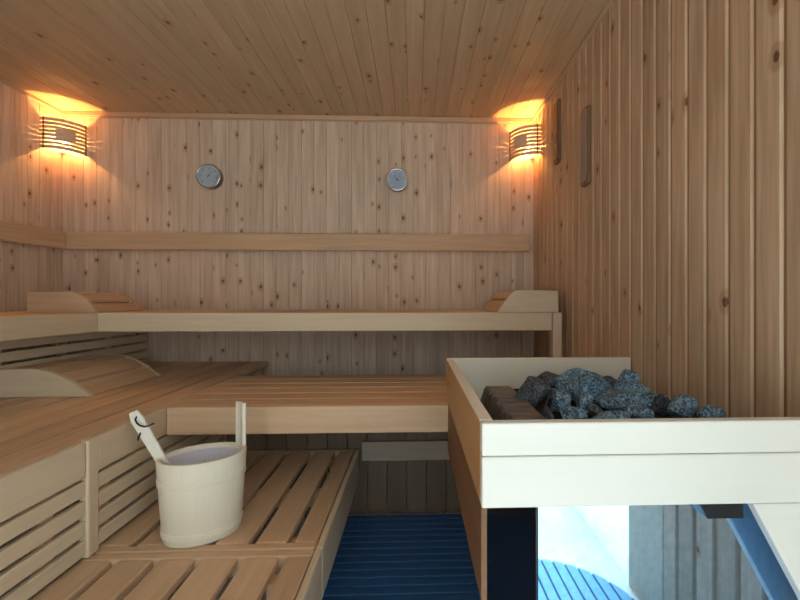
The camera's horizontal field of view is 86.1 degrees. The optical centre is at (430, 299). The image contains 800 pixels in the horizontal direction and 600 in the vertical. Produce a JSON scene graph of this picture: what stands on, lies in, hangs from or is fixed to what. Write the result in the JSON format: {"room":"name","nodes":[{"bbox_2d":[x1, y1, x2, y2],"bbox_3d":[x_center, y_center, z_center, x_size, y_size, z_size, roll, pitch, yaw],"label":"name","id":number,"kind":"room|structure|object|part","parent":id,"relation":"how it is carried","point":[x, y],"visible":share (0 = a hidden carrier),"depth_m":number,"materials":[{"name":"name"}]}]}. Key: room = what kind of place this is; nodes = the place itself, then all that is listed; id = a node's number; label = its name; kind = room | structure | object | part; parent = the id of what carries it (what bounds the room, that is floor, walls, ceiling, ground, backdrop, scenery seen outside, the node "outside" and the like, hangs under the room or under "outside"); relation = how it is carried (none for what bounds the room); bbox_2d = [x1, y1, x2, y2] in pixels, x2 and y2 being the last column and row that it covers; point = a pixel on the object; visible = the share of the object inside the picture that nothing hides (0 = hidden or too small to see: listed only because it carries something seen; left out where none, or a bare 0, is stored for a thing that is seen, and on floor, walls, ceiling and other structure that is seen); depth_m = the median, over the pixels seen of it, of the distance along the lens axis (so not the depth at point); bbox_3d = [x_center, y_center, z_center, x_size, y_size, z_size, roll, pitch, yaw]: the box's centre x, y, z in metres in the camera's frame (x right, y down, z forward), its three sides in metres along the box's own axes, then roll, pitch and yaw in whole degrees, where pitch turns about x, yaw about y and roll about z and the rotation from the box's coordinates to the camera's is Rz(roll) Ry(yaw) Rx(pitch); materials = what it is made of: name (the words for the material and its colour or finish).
{"room":"spa","nodes":[
{"label":"spa","id":0,"kind":"room"},
{"bbox_2d":[0,82,61,364],"bbox_3d":[-2.027,-0.089,0.676,0.060,2.028,3.420,0,0,-2],"label":"wall","id":1,"kind":"structure","parent":0,"point":[30,174],"depth_m":2.17,"materials":[{"name":"brown wood"}]},
{"bbox_2d":[0,78,61,113],"bbox_3d":[-1.993,-1.044,0.701,0.010,0.017,3.348,0,0,-2],"label":"trim","id":2,"kind":"structure","parent":1,"relation":"attached to","point":[12,86],"depth_m":2.17,"materials":[{"name":"brown wood"}]},
{"bbox_2d":[0,220,65,249],"bbox_3d":[-1.972,-0.324,0.863,0.064,0.094,2.970,0,0,-2],"label":"rail","id":3,"kind":"object","parent":1,"relation":"attached to","point":[9,231],"visible":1,"depth_m":2.12,"materials":[{"name":"brown wood"}]},
{"bbox_2d":[0,460,461,599],"bbox_3d":[0.119,0.950,-3.238,14.000,0.050,11.520,0,0,-2],"label":"floor","id":4,"kind":"structure","parent":0,"point":[75,502],"depth_m":1.76,"materials":[{"name":"white tile"}]},
{"bbox_2d":[0,310,158,368],"bbox_3d":[-1.683,0.490,0.884,0.604,0.870,2.990,0,0,-2],"label":"bench","id":5,"kind":"object","parent":4,"relation":"on","point":[18,329],"visible":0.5,"depth_m":1.69,"materials":[{"name":"brown wood"}]},
{"bbox_3d":[-1.381,0.095,0.616,0.020,0.080,2.432,0,0,-2],"label":"rail","id":6,"kind":"part","parent":5,"relation":"part of","materials":[{"name":"beige wood"}]},
{"bbox_3d":[-1.996,0.526,2.308,0.040,0.798,0.040,0,0,-2],"label":"leg","id":7,"kind":"part","parent":5,"relation":"part of","materials":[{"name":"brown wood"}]},
{"bbox_2d":[27,292,141,312],"bbox_3d":[-1.593,0.009,1.990,0.293,0.090,0.305,0,0,-2],"label":"headrest cover","id":8,"kind":"object","parent":5,"relation":"on","point":[37,302],"visible":1,"depth_m":1.84,"materials":[{"name":"brown wood"}]},
{"bbox_2d":[0,361,268,599],"bbox_3d":[-1.202,0.634,0.901,0.743,0.581,2.990,0,0,-2],"label":"bench","id":9,"kind":"object","parent":4,"relation":"on","point":[48,445],"visible":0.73,"depth_m":1.09,"materials":[{"name":"brown wood"}]},
{"bbox_3d":[-0.819,0.389,0.231,0.020,0.088,1.621,0,0,-2],"label":"rail","id":10,"kind":"part","parent":9,"relation":"part of","materials":[{"name":"beige wood"}]},
{"bbox_2d":[0,354,161,397],"bbox_3d":[-1.380,0.294,1.723,0.332,0.100,0.425,0,0,-2],"label":"headrest cover","id":11,"kind":"object","parent":9,"relation":"on","point":[86,375],"visible":1,"depth_m":1.57,"materials":[{"name":"brown wood"}]},
{"bbox_3d":[-0.849,0.488,1.061,0.025,0.288,0.038,0,0,-2],"label":"post","id":12,"kind":"part","parent":9,"relation":"part of","materials":[{"name":"beige wood"}]},
{"bbox_3d":[-0.856,0.389,1.234,0.020,0.088,0.307,0,0,-2],"label":"rail","id":13,"kind":"part","parent":9,"relation":"part of","materials":[{"name":"beige wood"}]},
{"bbox_3d":[-1.278,0.392,2.350,0.698,0.047,0.030,0,0,-2],"label":"cross rail","id":14,"kind":"part","parent":9,"relation":"part of","materials":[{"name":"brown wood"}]},
{"bbox_2d":[31,550,321,599],"bbox_3d":[-0.542,0.780,0.380,0.581,0.290,1.400,0,0,-2],"label":"bench","id":15,"kind":"object","parent":4,"relation":"on","point":[284,574],"visible":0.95,"depth_m":0.99,"materials":[{"name":"brown wood"}]},
{"bbox_3d":[-0.576,0.660,1.065,0.562,0.050,0.028,0,0,-2],"label":"rail","id":16,"kind":"part","parent":15,"relation":"part of","materials":[{"name":"brown wood"}]},
{"bbox_3d":[-0.362,0.791,1.007,0.040,0.267,0.040,0,0,-2],"label":"leg","id":17,"kind":"part","parent":15,"relation":"part of","materials":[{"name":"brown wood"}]},
{"bbox_3d":[-0.261,0.703,0.391,0.018,0.135,1.400,0,0,-2],"label":"rail","id":18,"kind":"part","parent":15,"relation":"part of","materials":[{"name":"beige wood"}]},
{"bbox_2d":[94,449,358,599],"bbox_3d":[-0.581,0.780,1.449,0.581,0.290,0.734,0,0,-2],"label":"bench","id":19,"kind":"object","parent":4,"relation":"on","point":[322,529],"visible":0.57,"depth_m":1.29,"materials":[{"name":"brown wood"}]},
{"bbox_2d":[155,401,246,548],"bbox_3d":[-0.622,0.465,1.168,0.209,0.338,0.185,0,0,-2],"label":"bucket","id":20,"kind":"object","parent":19,"relation":"on","point":[201,489],"visible":1,"depth_m":1.11,"materials":[{"name":"beige wood"}]},
{"bbox_2d":[129,410,169,463],"bbox_3d":[-0.694,0.435,1.134,0.173,0.300,0.072,0,0,-40],"label":"ladle","id":21,"kind":"object","parent":20,"relation":"in","point":[137,419],"visible":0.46,"depth_m":1.11,"materials":[{"name":"white wood"}]},
{"bbox_3d":[-0.578,0.660,1.097,0.562,0.050,0.028,0,0,-2],"label":"rail","id":22,"kind":"part","parent":19,"relation":"part of","materials":[{"name":"brown wood"}]},
{"bbox_3d":[-0.585,0.682,1.468,0.518,0.049,0.040,0,0,-2],"label":"cross rail","id":23,"kind":"part","parent":19,"relation":"part of","materials":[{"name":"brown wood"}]},
{"bbox_3d":[-0.603,0.660,1.800,0.562,0.050,0.028,0,0,-2],"label":"rail","id":24,"kind":"part","parent":19,"relation":"part of","materials":[{"name":"brown wood"}]},
{"bbox_3d":[-0.300,0.703,1.459,0.018,0.135,0.734,0,0,-2],"label":"rail","id":25,"kind":"part","parent":19,"relation":"part of","materials":[{"name":"beige wood"}]},
{"bbox_2d":[165,374,480,515],"bbox_3d":[-0.131,0.633,1.689,1.498,0.576,0.585,0,0,-2],"label":"bench","id":26,"kind":"object","parent":4,"relation":"on","point":[281,411],"visible":0.61,"depth_m":1.70,"materials":[{"name":"brown wood"}]},
{"bbox_3d":[-0.111,0.390,1.407,1.478,0.090,0.020,0,0,-2],"label":"rail","id":27,"kind":"part","parent":26,"relation":"part of","materials":[{"name":"brown wood"}]},
{"bbox_3d":[-0.128,0.669,1.843,1.477,0.504,0.010,0,0,-2],"label":"panel","id":28,"kind":"part","parent":26,"relation":"part of","materials":[{"name":"brown wood"}]},
{"bbox_3d":[0.150,0.644,1.838,0.885,0.082,0.019,0,0,-2],"label":"panel rail","id":29,"kind":"part","parent":26,"relation":"part of","materials":[{"name":"beige wood"}]},
{"bbox_2d":[98,310,561,357],"bbox_3d":[-0.428,0.490,2.132,1.990,0.870,0.588,0,0,-2],"label":"bench","id":30,"kind":"object","parent":4,"relation":"on","point":[161,320],"visible":0.81,"depth_m":1.85,"materials":[{"name":"brown wood"}]},
{"bbox_3d":[-0.439,0.095,1.855,1.948,0.080,0.020,0,0,-2],"label":"rail","id":31,"kind":"part","parent":30,"relation":"part of","materials":[{"name":"beige wood"}]},
{"bbox_2d":[483,290,557,311],"bbox_3d":[0.426,0.005,2.110,0.274,0.098,0.415,0,0,-2],"label":"headrest cover","id":32,"kind":"object","parent":30,"relation":"on","point":[516,300],"visible":1,"depth_m":1.90,"materials":[{"name":"brown wood"}]},
{"bbox_3d":[0.537,0.505,2.421,0.040,0.840,0.040,0,0,-2],"label":"leg","id":33,"kind":"part","parent":30,"relation":"part of","materials":[{"name":"brown wood"}]},
{"bbox_3d":[0.556,0.200,1.898,0.040,0.289,0.048,0,0,-2],"label":"post","id":34,"kind":"part","parent":30,"relation":"part of","materials":[{"name":"beige wood"}]},
{"bbox_2d":[322,514,480,599],"bbox_3d":[0.142,0.915,1.181,0.970,0.020,1.270,0,0,-2],"label":"floor mat","id":35,"kind":"object","parent":4,"relation":"on","point":[418,556],"visible":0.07,"depth_m":1.48,"materials":[{"name":"blue plastic"}]},
{"bbox_2d":[480,386,797,599],"bbox_3d":[0.377,0.567,0.954,0.486,0.676,0.501,0,0,-2],"label":"heater","id":36,"kind":"object","parent":35,"relation":"on","point":[632,552],"visible":0.53,"depth_m":0.71,"materials":[{"name":"metal"}]},
{"bbox_3d":[0.393,0.580,0.957,0.455,0.590,0.496,0,0,-2],"label":"casing","id":37,"kind":"part","parent":36,"relation":"part of","materials":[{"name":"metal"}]},
{"bbox_2d":[514,376,550,407],"bbox_3d":[0.241,0.216,1.000,0.072,0.079,0.069,0,0,36],"label":"stone","id":38,"kind":"object","parent":36,"relation":"on","point":[534,390],"visible":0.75,"depth_m":0.98,"materials":[{"name":"grey stone"}]},
{"bbox_2d":[541,391,554,418],"bbox_3d":[0.241,0.218,0.882,0.028,0.077,0.054,0,0,-2],"label":"stone","id":39,"kind":"object","parent":36,"relation":"on","point":[546,412],"visible":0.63,"depth_m":0.87,"materials":[{"name":"grey stone"}]},
{"bbox_2d":[539,374,556,387],"bbox_3d":[0.299,0.225,1.105,0.051,0.063,0.062,0,0,32],"label":"stone","id":40,"kind":"object","parent":36,"relation":"on","point":[549,380],"visible":0.67,"depth_m":1.09,"materials":[{"name":"grey stone"}]},
{"bbox_2d":[537,371,559,387],"bbox_3d":[0.325,0.221,1.140,0.124,0.056,0.069,0,0,13],"label":"stone","id":41,"kind":"object","parent":36,"relation":"on","point":[548,373],"visible":0.2,"depth_m":1.14,"materials":[{"name":"grey stone"}]},
{"bbox_2d":[548,388,571,399],"bbox_3d":[0.308,0.231,1.029,0.066,0.039,0.045,0,0,-2],"label":"stone","id":42,"kind":"object","parent":36,"relation":"on","point":[553,390],"visible":0.27,"depth_m":1.01,"materials":[{"name":"grey stone"}]},
{"bbox_2d":[550,389,570,411],"bbox_3d":[0.295,0.228,0.959,0.049,0.055,0.050,0,0,-2],"label":"stone","id":43,"kind":"object","parent":36,"relation":"on","point":[561,399],"visible":0.79,"depth_m":0.94,"materials":[{"name":"grey stone"}]},
{"bbox_2d":[554,380,573,388],"bbox_3d":[0.346,0.221,1.096,0.056,0.032,0.040,0,0,11],"label":"stone","id":44,"kind":"object","parent":36,"relation":"on","point":[559,385],"visible":0.52,"depth_m":1.08,"materials":[{"name":"grey stone"}]},
{"bbox_2d":[560,405,589,418],"bbox_3d":[0.290,0.235,0.868,0.047,0.037,0.052,0,0,-13],"label":"stone","id":45,"kind":"object","parent":36,"relation":"on","point":[567,412],"visible":0.91,"depth_m":0.85,"materials":[{"name":"grey stone"}]},
{"bbox_2d":[564,381,590,401],"bbox_3d":[0.358,0.223,1.038,0.062,0.066,0.058,0,0,37],"label":"stone","id":46,"kind":"object","parent":36,"relation":"on","point":[576,388],"visible":0.64,"depth_m":1.01,"materials":[{"name":"grey stone"}]},
{"bbox_2d":[555,368,603,381],"bbox_3d":[0.393,0.214,1.142,0.145,0.061,0.049,0,0,-2],"label":"stone","id":47,"kind":"object","parent":36,"relation":"on","point":[575,374],"visible":0.4,"depth_m":1.14,"materials":[{"name":"grey stone"}]},
{"bbox_2d":[575,391,593,412],"bbox_3d":[0.344,0.229,0.954,0.037,0.054,0.053,0,0,-2],"label":"stone","id":48,"kind":"object","parent":36,"relation":"on","point":[587,397],"visible":0.79,"depth_m":0.93,"materials":[{"name":"grey stone"}]},
{"bbox_2d":[586,403,602,412],"bbox_3d":[0.347,0.231,0.903,0.030,0.023,0.029,0,0,-25],"label":"stone","id":49,"kind":"object","parent":36,"relation":"on","point":[593,407],"visible":0.87,"depth_m":0.89,"materials":[{"name":"grey stone"}]},
{"bbox_2d":[581,375,616,404],"bbox_3d":[0.425,0.219,1.048,0.112,0.074,0.039,0,0,-2],"label":"stone","id":50,"kind":"object","parent":36,"relation":"on","point":[597,384],"visible":0.42,"depth_m":1.03,"materials":[{"name":"grey stone"}]},
{"bbox_2d":[590,411,615,418],"bbox_3d":[0.354,0.239,0.871,0.047,0.027,0.046,0,0,-43],"label":"stone","id":51,"kind":"object","parent":36,"relation":"on","point":[602,414],"visible":0.71,"depth_m":0.86,"materials":[{"name":"grey stone"}]},
{"bbox_2d":[599,389,616,395],"bbox_3d":[0.428,0.234,1.015,0.051,0.040,0.039,0,0,-2],"label":"stone","id":52,"kind":"object","parent":36,"relation":"on","point":[608,391],"visible":0.36,"depth_m":1.01,"materials":[{"name":"grey stone"}]},
{"bbox_2d":[603,376,620,386],"bbox_3d":[0.484,0.229,1.150,0.052,0.054,0.046,0,0,-2],"label":"stone","id":53,"kind":"object","parent":36,"relation":"on","point":[609,379],"visible":0.17,"depth_m":1.13,"materials":[{"name":"grey stone"}]},
{"bbox_2d":[606,410,631,418],"bbox_3d":[0.384,0.238,0.875,0.060,0.025,0.043,0,0,-2],"label":"stone","id":54,"kind":"object","parent":36,"relation":"on","point":[618,414],"visible":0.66,"depth_m":0.86,"materials":[{"name":"grey stone"}]},
{"bbox_2d":[595,390,645,410],"bbox_3d":[0.430,0.231,0.973,0.107,0.050,0.068,0,0,10],"label":"stone","id":55,"kind":"object","parent":36,"relation":"on","point":[618,400],"visible":0.9,"depth_m":0.95,"materials":[{"name":"grey stone"}]},
{"bbox_2d":[613,369,639,384],"bbox_3d":[0.505,0.220,1.141,0.098,0.072,0.069,0,0,-2],"label":"stone","id":56,"kind":"object","parent":36,"relation":"on","point":[626,375],"visible":0.93,"depth_m":1.12,"materials":[{"name":"grey stone"}]},
{"bbox_2d":[612,381,651,393],"bbox_3d":[0.488,0.226,1.065,0.111,0.050,0.060,0,0,-21],"label":"stone","id":57,"kind":"object","parent":36,"relation":"on","point":[631,386],"visible":0.62,"depth_m":1.04,"materials":[{"name":"grey stone"}]},
{"bbox_2d":[625,403,654,417],"bbox_3d":[0.456,0.237,0.896,0.105,0.038,0.034,0,0,-2],"label":"stone","id":58,"kind":"object","parent":36,"relation":"on","point":[638,410],"visible":0.84,"depth_m":0.89,"materials":[{"name":"grey stone"}]},
{"bbox_2d":[640,393,657,408],"bbox_3d":[0.507,0.237,0.995,0.053,0.039,0.050,0,0,-44],"label":"stone","id":59,"kind":"object","parent":36,"relation":"on","point":[648,398],"visible":0.38,"depth_m":0.97,"materials":[{"name":"grey stone"}]},
{"bbox_2d":[650,394,669,415],"bbox_3d":[0.519,0.232,0.970,0.044,0.047,0.068,0,0,-16],"label":"stone","id":60,"kind":"object","parent":36,"relation":"on","point":[660,403],"visible":0.63,"depth_m":0.94,"materials":[{"name":"grey stone"}]},
{"bbox_2d":[667,394,698,417],"bbox_3d":[0.534,0.229,0.917,0.071,0.055,0.053,0,0,-2],"label":"stone","id":61,"kind":"object","parent":36,"relation":"on","point":[681,405],"visible":0.97,"depth_m":0.90,"materials":[{"name":"grey stone"}]},
{"bbox_2d":[697,404,726,417],"bbox_3d":[0.591,0.238,0.896,0.058,0.035,0.036,0,0,-29],"label":"stone","id":62,"kind":"object","parent":36,"relation":"on","point":[708,411],"visible":0.83,"depth_m":0.89,"materials":[{"name":"grey stone"}]},
{"bbox_2d":[62,117,533,464],"bbox_3d":[-0.731,-0.089,2.465,2.781,2.028,0.060,0,0,-2],"label":"wall","id":63,"kind":"structure","parent":0,"point":[136,175],"depth_m":2.44,"materials":[{"name":"brown wood"}]},
{"bbox_2d":[40,116,87,156],"bbox_3d":[-1.984,-0.883,2.316,0.146,0.169,0.146,0,0,-2],"label":"lamp","id":64,"kind":"object","parent":63,"relation":"attached to","point":[58,133],"visible":1,"depth_m":2.28,"materials":[{"name":"brown wood"}]},
{"bbox_3d":[-1.952,-0.883,2.286,0.011,0.061,0.084,0,0,43],"label":"shade panel","id":65,"kind":"part","parent":64,"relation":"part of","materials":[{"name":"brown wood"}]},
{"bbox_2d":[196,164,223,189],"bbox_3d":[-1.236,-0.689,2.392,0.135,0.135,0.048,0,0,-2],"label":"thermometer","id":66,"kind":"object","parent":63,"relation":"attached to","point":[208,176],"visible":1,"depth_m":2.37,"materials":[{"name":"silver metal"}]},
{"bbox_2d":[61,111,533,124],"bbox_3d":[-0.730,-1.036,2.429,2.661,0.033,0.012,0,0,-2],"label":"trim","id":67,"kind":"structure","parent":63,"relation":"attached to","point":[69,114],"depth_m":2.42,"materials":[{"name":"brown wood"}]},
{"bbox_2d":[66,232,529,250],"bbox_3d":[-0.715,-0.324,2.405,2.557,0.094,0.060,0,0,-2],"label":"rail","id":68,"kind":"object","parent":63,"relation":"attached to","point":[74,240],"visible":1,"depth_m":2.38,"materials":[{"name":"brown wood"}]},
{"bbox_2d":[386,168,408,191],"bbox_3d":[-0.189,-0.680,2.431,0.127,0.127,0.048,0,0,-2],"label":"thermometer","id":69,"kind":"object","parent":63,"relation":"attached to","point":[397,179],"depth_m":2.41,"materials":[{"name":"silver metal"}]},
{"bbox_2d":[509,123,540,161],"bbox_3d":[0.529,-0.883,2.408,0.146,0.169,0.146,0,0,-2],"label":"lamp","id":70,"kind":"object","parent":63,"relation":"attached to","point":[516,143],"visible":1,"depth_m":2.36,"materials":[{"name":"brown wood"}]},
{"bbox_3d":[0.499,-0.883,2.376,0.084,0.061,0.011,0,0,43],"label":"shade panel","id":71,"kind":"part","parent":70,"relation":"part of","materials":[{"name":"brown wood"}]},
{"bbox_2d":[0,0,608,117],"bbox_3d":[-0.668,-1.078,0.726,2.661,0.050,3.420,0,0,-2],"label":"ceiling","id":72,"kind":"structure","parent":0,"point":[411,58],"depth_m":1.84,"materials":[{"name":"brown wood"}]},
{"bbox_2d":[534,0,799,417],"bbox_3d":[0.670,-0.089,1.363,0.060,2.028,2.245,0,0,-2],"label":"wall","id":73,"kind":"structure","parent":0,"point":[679,256],"depth_m":1.09,"materials":[{"name":"brown wood"}]},
{"bbox_2d":[553,99,560,164],"bbox_3d":[0.605,-0.805,2.050,0.018,0.300,0.072,0,0,-2],"label":"wall plaque","id":74,"kind":"object","parent":73,"relation":"attached to","point":[557,105],"visible":1,"depth_m":2.03,"materials":[{"name":"brown wood"}]},
{"bbox_3d":[0.599,-0.807,2.049,0.004,0.276,0.052,0,0,-2],"label":"plate","id":75,"kind":"part","parent":74,"relation":"part of","materials":[{"name":"brown wood"}]},
{"bbox_2d":[533,0,613,120],"bbox_3d":[0.636,-1.044,1.356,0.010,0.017,2.233,0,0,-2],"label":"trim","id":76,"kind":"structure","parent":73,"relation":"attached to","point":[610,2],"depth_m":1.79,"materials":[{"name":"brown wood"}]},
{"bbox_2d":[580,105,590,186],"bbox_3d":[0.618,-0.613,1.707,0.018,0.310,0.077,0,0,-2],"label":"wall plaque","id":77,"kind":"object","parent":73,"relation":"attached to","point":[585,116],"visible":1,"depth_m":1.68,"materials":[{"name":"brown wood"}]},
{"bbox_3d":[0.611,-0.615,1.707,0.004,0.286,0.057,0,0,-2],"label":"plate","id":78,"kind":"part","parent":77,"relation":"part of","materials":[{"name":"brown wood"}]},
{"bbox_2d":[446,357,799,599],"bbox_3d":[0.357,0.407,1.004,0.590,0.449,0.720,0,0,-2],"label":"guard","id":79,"kind":"object","parent":73,"relation":"attached to","point":[716,466],"visible":0.94,"depth_m":0.65,"materials":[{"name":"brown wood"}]},
{"bbox_3d":[0.071,0.392,1.000,0.010,0.162,0.666,0,0,-2],"label":"panel","id":80,"kind":"part","parent":79,"relation":"part of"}
]}

